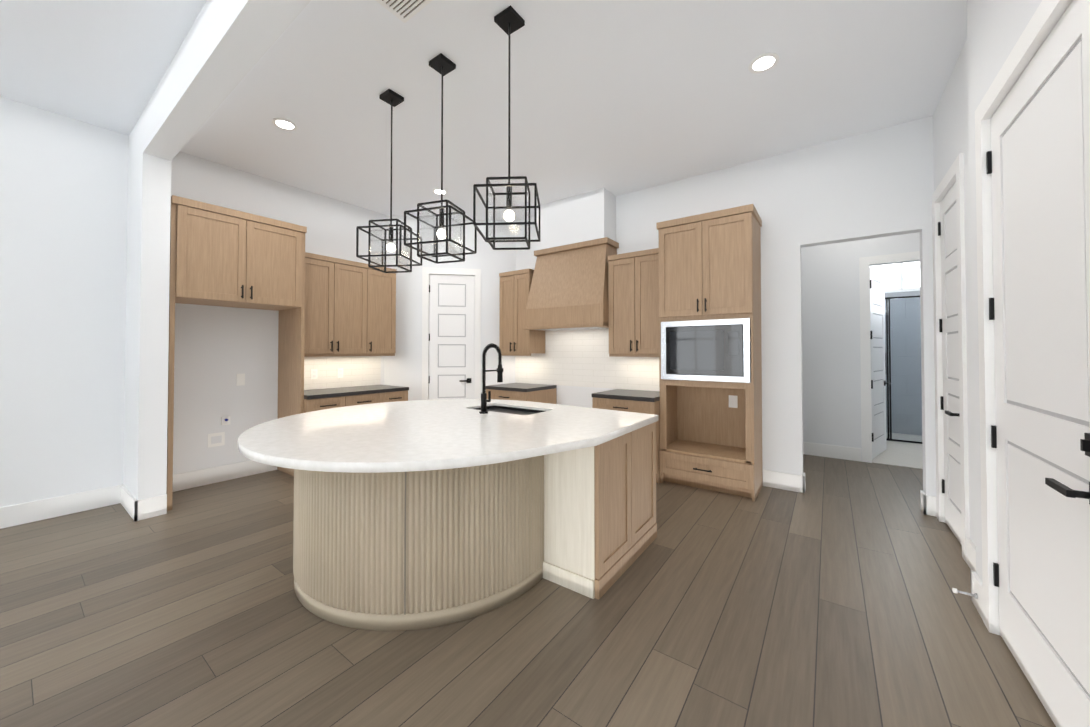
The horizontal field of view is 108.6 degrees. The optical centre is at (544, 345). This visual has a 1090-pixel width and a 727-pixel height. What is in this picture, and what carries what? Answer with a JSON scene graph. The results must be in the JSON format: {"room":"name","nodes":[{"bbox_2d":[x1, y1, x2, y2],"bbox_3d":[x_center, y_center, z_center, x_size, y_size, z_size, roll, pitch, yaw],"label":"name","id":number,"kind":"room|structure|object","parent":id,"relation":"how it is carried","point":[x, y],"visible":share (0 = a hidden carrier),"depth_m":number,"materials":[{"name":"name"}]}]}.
{"room":"kitchen","nodes":[
{"label":"kitchen","id":0,"kind":"room"},
{"bbox_2d":[123,153,170,499],"bbox_3d":[-3.282,-0.076,3.225,0.610,2.800,0.160,-1,-1,36],"label":"wall column","id":1,"kind":"structure","parent":0,"point":[147,338],"depth_m":3.06,"materials":[{"name":"white paint"}]},
{"bbox_2d":[116,484,143,521],"bbox_3d":[-3.315,1.248,3.121,0.596,0.150,0.016,-1,-1,36],"label":"baseboard","id":2,"kind":"structure","parent":1,"relation":"attached to","point":[134,507],"depth_m":3.06,"materials":[{"name":"white paint"}]},
{"bbox_2d":[0,96,384,506],"bbox_3d":[-4.505,-0.256,2.231,0.200,3.130,10.600,-1,-1,36],"label":"wall","id":3,"kind":"structure","parent":0,"point":[63,220],"depth_m":3.19,"materials":[{"name":"white paint"}]},
{"bbox_2d":[0,486,115,528],"bbox_3d":[-5.550,1.210,0.585,0.016,0.150,6.745,-1,-1,36],"label":"baseboard","id":4,"kind":"structure","parent":3,"relation":"attached to","point":[48,508],"depth_m":3.02,"materials":[{"name":"white paint"}]},
{"bbox_2d":[152,460,276,497],"bbox_3d":[-3.173,1.259,3.861,0.016,0.150,0.930,-1,-1,36],"label":"baseboard","id":5,"kind":"structure","parent":3,"relation":"attached to","point":[187,480],"depth_m":3.81,"materials":[{"name":"white paint"}]},
{"bbox_2d":[208,432,224,447],"bbox_3d":[-3.209,0.918,3.825,0.008,0.130,0.130,-1,-1,36],"label":"outlet","id":6,"kind":"object","parent":3,"relation":"attached to","point":[216,439],"depth_m":3.82,"materials":[{"name":"white plastic"}]},
{"bbox_2d":[221,416,229,424],"bbox_3d":[-3.153,0.744,3.873,0.045,0.080,0.070,-1,-1,36],"label":"outlet","id":7,"kind":"object","parent":3,"relation":"attached to","point":[224,420],"depth_m":3.86,"materials":[{"name":"white plastic"}]},
{"bbox_2d":[236,374,244,385],"bbox_3d":[-3.098,0.346,3.987,0.006,0.120,0.070,-1,-1,36],"label":"outlet","id":8,"kind":"object","parent":3,"relation":"attached to","point":[240,378],"depth_m":3.98,"materials":[{"name":"white plastic"}]},
{"bbox_2d":[304,356,380,389],"bbox_3d":[-2.540,0.305,4.759,0.005,0.415,1.167,-1,-1,36],"label":"backsplash","id":9,"kind":"structure","parent":3,"relation":"attached to","point":[361,370],"depth_m":4.83,"materials":[{"name":"tile"}]},
{"bbox_2d":[311,369,317,378],"bbox_3d":[-2.682,0.331,4.552,0.006,0.115,0.072,-1,-1,36],"label":"outlet","id":10,"kind":"object","parent":9,"relation":"attached to","point":[314,373],"depth_m":4.55,"materials":[{"name":"white plastic"}]},
{"bbox_2d":[337,368,342,377],"bbox_3d":[-2.506,0.335,4.795,0.006,0.115,0.072,-1,-1,36],"label":"outlet","id":11,"kind":"object","parent":9,"relation":"attached to","point":[339,370],"depth_m":4.79,"materials":[{"name":"white plastic"}]},
{"bbox_2d":[304,252,396,356],"bbox_3d":[-2.383,-0.430,4.656,0.387,1.112,1.167,-1,-1,36],"label":"upper cabinet","id":12,"kind":"object","parent":3,"relation":"attached to","point":[350,308],"visible":0.85,"depth_m":4.54,"materials":[{"name":"brown wood"}]},
{"bbox_2d":[128,0,310,172],"bbox_3d":[-1.323,-1.662,1.828,5.450,0.330,0.160,-1,-1,36],"label":"header beam","id":13,"kind":"structure","parent":0,"point":[225,46],"depth_m":2.19,"materials":[{"name":"white paint"}]},
{"bbox_2d":[384,215,515,400],"bbox_3d":[-1.300,-0.207,5.487,2.168,3.130,0.120,0,-1,-9],"label":"wall","id":14,"kind":"structure","parent":0,"point":[403,366],"depth_m":5.42,"materials":[{"name":"white paint"}]},
{"bbox_2d":[429,274,473,399],"bbox_3d":[-1.298,0.181,5.421,0.624,2.328,0.100,0,-1,-9],"label":"pantry door","id":15,"kind":"structure","parent":14,"relation":"in","point":[451,336],"depth_m":5.44,"materials":[{"name":"white paint"}]},
{"bbox_2d":[422,267,480,399],"bbox_3d":[-1.294,0.142,5.443,0.790,2.430,0.078,0,-1,-9],"label":"door frame","id":16,"kind":"structure","parent":14,"relation":"attached to","point":[427,271],"depth_m":5.42,"materials":[{"name":"white paint"}]},
{"bbox_2d":[0,0,966,221],"bbox_3d":[-0.977,-1.884,3.032,13.000,0.150,16.000,-1,-1,36],"label":"ceiling","id":17,"kind":"structure","parent":0,"point":[617,97],"depth_m":2.72,"materials":[{"name":"white paint"}]},
{"bbox_2d":[272,118,297,130],"bbox_3d":[-2.120,-1.803,3.193,0.176,0.007,0.176,-1,-1,36],"label":"recessed light","id":18,"kind":"object","parent":17,"relation":"in","point":[284,124],"visible":1,"depth_m":3.19,"materials":[{"name":"white paint"}]},
{"bbox_2d":[356,89,421,272],"bbox_3d":[-1.112,-1.179,2.835,0.325,1.264,0.325,0,-1,8],"label":"pendant light","id":19,"kind":"object","parent":17,"relation":"hanging from","point":[391,98],"visible":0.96,"depth_m":2.81,"materials":[{"name":"black metal"}]},
{"bbox_2d":[375,0,432,22],"bbox_3d":[-0.691,-1.816,1.996,0.400,0.015,0.220,-1,-1,36],"label":"ceiling vent","id":20,"kind":"object","parent":17,"relation":"in","point":[404,11],"visible":1,"depth_m":2.09,"materials":[{"name":"white metal"}]},
{"bbox_2d":[432,188,447,194],"bbox_3d":[-1.217,-1.782,4.539,0.176,0.007,0.176,-1,-1,36],"label":"recessed light","id":21,"kind":"object","parent":17,"relation":"in","point":[437,191],"visible":0.9,"depth_m":4.53,"materials":[{"name":"white paint"}]},
{"bbox_2d":[404,53,476,263],"bbox_3d":[-0.659,-1.184,2.507,0.325,1.264,0.325,0,-1,18],"label":"pendant light","id":22,"kind":"object","parent":17,"relation":"hanging from","point":[441,64],"visible":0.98,"depth_m":2.49,"materials":[{"name":"black metal"}]},
{"bbox_2d":[473,5,539,249],"bbox_3d":[-0.198,-1.189,2.172,0.325,1.264,0.325,0,-1,3],"label":"pendant light","id":23,"kind":"object","parent":17,"relation":"hanging from","point":[509,20],"visible":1,"depth_m":2.15,"materials":[{"name":"black metal"}]},
{"bbox_2d":[748,53,778,72],"bbox_3d":[1.403,-1.813,2.515,0.176,0.007,0.176,-1,-1,36],"label":"recessed light","id":24,"kind":"object","parent":17,"relation":"in","point":[765,62],"visible":1,"depth_m":2.51,"materials":[{"name":"white paint"}]},
{"bbox_2d":[0,454,1055,726],"bbox_3d":[-0.977,1.381,2.983,13.000,0.120,16.000,-1,-1,36],"label":"floor","id":25,"kind":"structure","parent":0,"point":[828,598],"depth_m":1.77,"materials":[{"name":"brown wood"}]},
{"bbox_2d":[166,195,306,510],"bbox_3d":[-2.929,0.064,3.701,0.617,2.535,1.002,-1,-1,36],"label":"tall cabinet","id":26,"kind":"object","parent":25,"relation":"on","point":[223,256],"visible":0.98,"depth_m":3.54,"materials":[{"name":"brown wood"}]},
{"bbox_2d":[304,385,408,412],"bbox_3d":[-2.272,0.927,4.555,0.651,0.835,1.167,-1,-1,36],"label":"base cabinet","id":27,"kind":"object","parent":25,"relation":"on","point":[320,399],"visible":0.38,"depth_m":4.36,"materials":[{"name":"brown wood"}]},
{"bbox_2d":[293,446,594,630],"bbox_3d":[-0.585,0.931,2.495,1.904,0.766,1.589,-1,-1,36],"label":"kitchen island","id":28,"kind":"object","parent":25,"relation":"on","point":[396,551],"depth_m":1.87,"materials":[{"name":"brown wood"}]},
{"bbox_2d":[369,469,452,481],"bbox_3d":[-0.714,0.534,2.594,1.602,0.030,1.602,-1,-1,36],"label":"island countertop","id":29,"kind":"structure","parent":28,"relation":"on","point":[397,476],"depth_m":1.80,"materials":[{"name":"beige wood"}]},
{"bbox_2d":[238,399,657,472],"bbox_3d":[-0.672,0.499,2.565,2.180,0.040,2.080,-1,-1,36],"label":"countertop","id":30,"kind":"structure","parent":28,"relation":"on","point":[415,435],"depth_m":2.08,"materials":[{"name":"white stone"}]},
{"bbox_2d":[479,343,502,413],"bbox_3d":[-0.378,0.234,2.865,0.094,0.500,0.228,-1,-1,36],"label":"faucet","id":31,"kind":"object","parent":30,"relation":"on","point":[484,400],"visible":1,"depth_m":2.80,"materials":[{"name":"black metal"}]},
{"bbox_2d":[594,422,656,599],"bbox_3d":[0.513,0.914,2.366,0.026,0.795,0.840,-1,-1,36],"label":"panel","id":32,"kind":"object","parent":28,"relation":"attached to","point":[625,530],"visible":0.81,"depth_m":2.27,"materials":[{"name":"brown wood"}]},
{"bbox_2d":[485,383,556,403],"bbox_3d":[-0.320,0.934,5.066,0.695,0.835,0.651,-1,-1,36],"label":"base cabinet","id":33,"kind":"object","parent":25,"relation":"on","point":[543,393],"visible":0.31,"depth_m":4.88,"materials":[{"name":"brown wood"}]},
{"bbox_2d":[592,389,659,482],"bbox_3d":[0.938,0.921,4.154,0.675,0.835,0.651,-1,-1,36],"label":"base cabinet","id":34,"kind":"object","parent":25,"relation":"on","point":[640,401],"visible":0.31,"depth_m":3.89,"materials":[{"name":"brown wood"}]},
{"bbox_2d":[657,204,762,500],"bbox_3d":[1.579,0.065,3.767,0.844,2.535,0.557,-1,-1,36],"label":"tall cabinet","id":35,"kind":"object","parent":25,"relation":"on","point":[710,431],"visible":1,"depth_m":3.62,"materials":[{"name":"brown wood"}]},
{"bbox_2d":[661,318,750,382],"bbox_3d":[1.558,0.047,3.739,0.774,0.554,0.432,-1,-1,36],"label":"microwave","id":36,"kind":"object","parent":35,"relation":"in","point":[718,350],"visible":0.96,"depth_m":3.54,"materials":[{"name":"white metal"}]},
{"bbox_2d":[872,432,922,468],"bbox_3d":[4.888,1.349,5.091,2.380,0.006,2.300,-1,-1,36],"label":"bathroom tile floor","id":37,"kind":"structure","parent":25,"relation":"on","point":[902,454],"depth_m":4.88,"materials":[{"name":"white tile"}]},
{"bbox_2d":[885,295,921,443],"bbox_3d":[5.081,0.330,5.458,1.320,2.044,0.055,-1,-1,36],"label":"shower enclosure","id":38,"kind":"object","parent":37,"relation":"on","point":[888,328],"visible":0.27,"depth_m":5.57,"materials":[{"name":"black glass"}]},
{"bbox_2d":[516,115,935,495],"bbox_3d":[1.244,-0.223,4.435,6.520,3.130,0.120,-1,-1,36],"label":"wall","id":39,"kind":"structure","parent":0,"point":[877,183],"depth_m":3.59,"materials":[{"name":"white paint"}]},
{"bbox_2d":[499,269,544,355],"bbox_3d":[-0.316,-0.421,5.254,0.516,1.112,0.387,-1,-1,36],"label":"upper cabinet","id":40,"kind":"object","parent":39,"relation":"attached to","point":[516,338],"visible":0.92,"depth_m":5.12,"materials":[{"name":"brown wood"}]},
{"bbox_2d":[524,237,618,330],"bbox_3d":[0.318,-0.706,4.750,1.100,1.014,0.466,-1,-1,36],"label":"range hood","id":41,"kind":"object","parent":39,"relation":"attached to","point":[569,288],"visible":0.9,"depth_m":4.58,"materials":[{"name":"brown wood"}]},
{"bbox_2d":[536,188,615,249],"bbox_3d":[0.368,-1.498,4.830,0.960,0.568,0.300,-1,-1,36],"label":"chase","id":42,"kind":"object","parent":39,"relation":"attached to","point":[587,216],"visible":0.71,"depth_m":4.64,"materials":[{"name":"white paint"}]},
{"bbox_2d":[515,329,659,390],"bbox_3d":[0.493,0.122,4.897,2.255,0.785,0.005,-1,-1,36],"label":"backsplash","id":43,"kind":"structure","parent":39,"relation":"attached to","point":[580,358],"depth_m":4.89,"materials":[{"name":"tile"}]},
{"bbox_2d":[608,248,658,356],"bbox_3d":[1.041,-0.436,4.270,0.621,1.112,0.387,-1,-1,36],"label":"upper cabinet","id":44,"kind":"object","parent":39,"relation":"attached to","point":[633,283],"visible":0.81,"depth_m":4.15,"materials":[{"name":"brown wood"}]},
{"bbox_2d":[763,470,805,492],"bbox_3d":[2.208,1.255,3.629,0.331,0.150,0.016,-1,-1,36],"label":"baseboard","id":45,"kind":"structure","parent":39,"relation":"attached to","point":[785,481],"depth_m":3.62,"materials":[{"name":"white paint"}]},
{"bbox_2d":[801,232,919,460],"bbox_3d":[3.430,-0.217,4.826,3.440,3.130,0.120,-1,-1,36],"label":"wall","id":46,"kind":"structure","parent":0,"point":[831,354],"depth_m":4.69,"materials":[{"name":"white paint"}]},
{"bbox_2d":[803,442,860,461],"bbox_3d":[2.882,1.278,5.117,1.945,0.150,0.016,-1,-1,36],"label":"baseboard","id":47,"kind":"structure","parent":46,"relation":"attached to","point":[824,450],"depth_m":4.70,"materials":[{"name":"white paint"}]},
{"bbox_2d":[870,268,890,458],"bbox_3d":[4.126,0.207,4.838,0.273,2.258,0.742,-1,-1,36],"label":"bathroom door","id":48,"kind":"structure","parent":46,"relation":"in","point":[878,367],"depth_m":4.83,"materials":[{"name":"white paint"}]},
{"bbox_2d":[859,251,919,462],"bbox_3d":[4.053,0.155,4.283,0.940,2.370,0.018,-1,-1,36],"label":"door frame","id":49,"kind":"structure","parent":46,"relation":"attached to","point":[865,263],"depth_m":4.52,"materials":[{"name":"white paint"}]},
{"bbox_2d":[870,261,919,291],"bbox_3d":[5.521,-1.183,6.062,1.110,0.660,0.022,-1,-1,36],"label":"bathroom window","id":50,"kind":"structure","parent":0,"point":[901,276],"depth_m":6.07,"materials":[{"name":"white glass"}]},
{"bbox_2d":[885,289,919,292],"bbox_3d":[5.598,-0.198,6.094,2.620,3.130,0.120,-1,-1,36],"label":"wall","id":51,"kind":"structure","parent":0,"point":[902,291],"depth_m":6.06,"materials":[{"name":"white paint"}]},
{"bbox_2d":[885,291,921,435],"bbox_3d":[5.560,0.266,6.034,2.380,2.200,0.012,-1,-1,36],"label":"shower door","id":52,"kind":"structure","parent":51,"relation":"attached to","point":[904,348],"depth_m":6.03,"materials":[{"name":"clear glass"}]},
{"bbox_2d":[933,39,975,545],"bbox_3d":[2.718,-0.252,2.464,0.160,3.130,1.340,-1,-1,36],"label":"wall","id":53,"kind":"structure","parent":0,"point":[950,129],"depth_m":2.39,"materials":[{"name":"white paint"}]},
{"bbox_2d":[938,182,961,544],"bbox_3d":[2.795,0.110,2.702,0.100,2.388,0.624,-1,-1,36],"label":"door","id":54,"kind":"structure","parent":53,"relation":"in","point":[948,329],"depth_m":2.75,"materials":[{"name":"white paint"}]},
{"bbox_2d":[932,153,969,561],"bbox_3d":[2.812,0.071,2.681,0.088,2.490,0.790,-1,-1,36],"label":"door frame","id":55,"kind":"structure","parent":53,"relation":"attached to","point":[954,174],"depth_m":2.45,"materials":[{"name":"white paint"}]},
{"bbox_2d":[967,0,1041,581],"bbox_3d":[-0.364,-0.315,-1.724,0.250,3.130,9.060,-1,-1,36],"label":"wall","id":56,"kind":"structure","parent":0,"point":[995,29],"depth_m":1.92,"materials":[{"name":"white paint"}]},
{"bbox_2d":[966,538,982,605],"bbox_3d":[2.392,1.233,2.163,0.040,0.150,0.505,-1,-1,36],"label":"baseboard","id":57,"kind":"structure","parent":56,"relation":"attached to","point":[976,583],"depth_m":2.01,"materials":[{"name":"white paint"}]},
{"bbox_2d":[952,588,977,598],"bbox_3d":[2.095,1.235,1.955,0.084,0.025,0.026,-1,-1,36],"label":"door stop","id":58,"kind":"object","parent":57,"relation":"attached to","point":[974,595],"visible":0.98,"depth_m":1.95,"materials":[{"name":"silver metal"}]},
{"bbox_2d":[975,0,1089,635],"bbox_3d":[1.788,0.082,1.398,0.098,2.430,1.090,-1,-1,36],"label":"door frame","id":59,"kind":"structure","parent":56,"relation":"attached to","point":[1045,19],"depth_m":1.79,"materials":[{"name":"white paint"}]},
{"bbox_2d":[986,0,1089,726],"bbox_3d":[1.767,0.121,1.421,0.100,2.328,0.924,-1,-1,36],"label":"door","id":60,"kind":"structure","parent":56,"relation":"in","point":[1038,162],"depth_m":1.36,"materials":[{"name":"white paint"}]}
]}

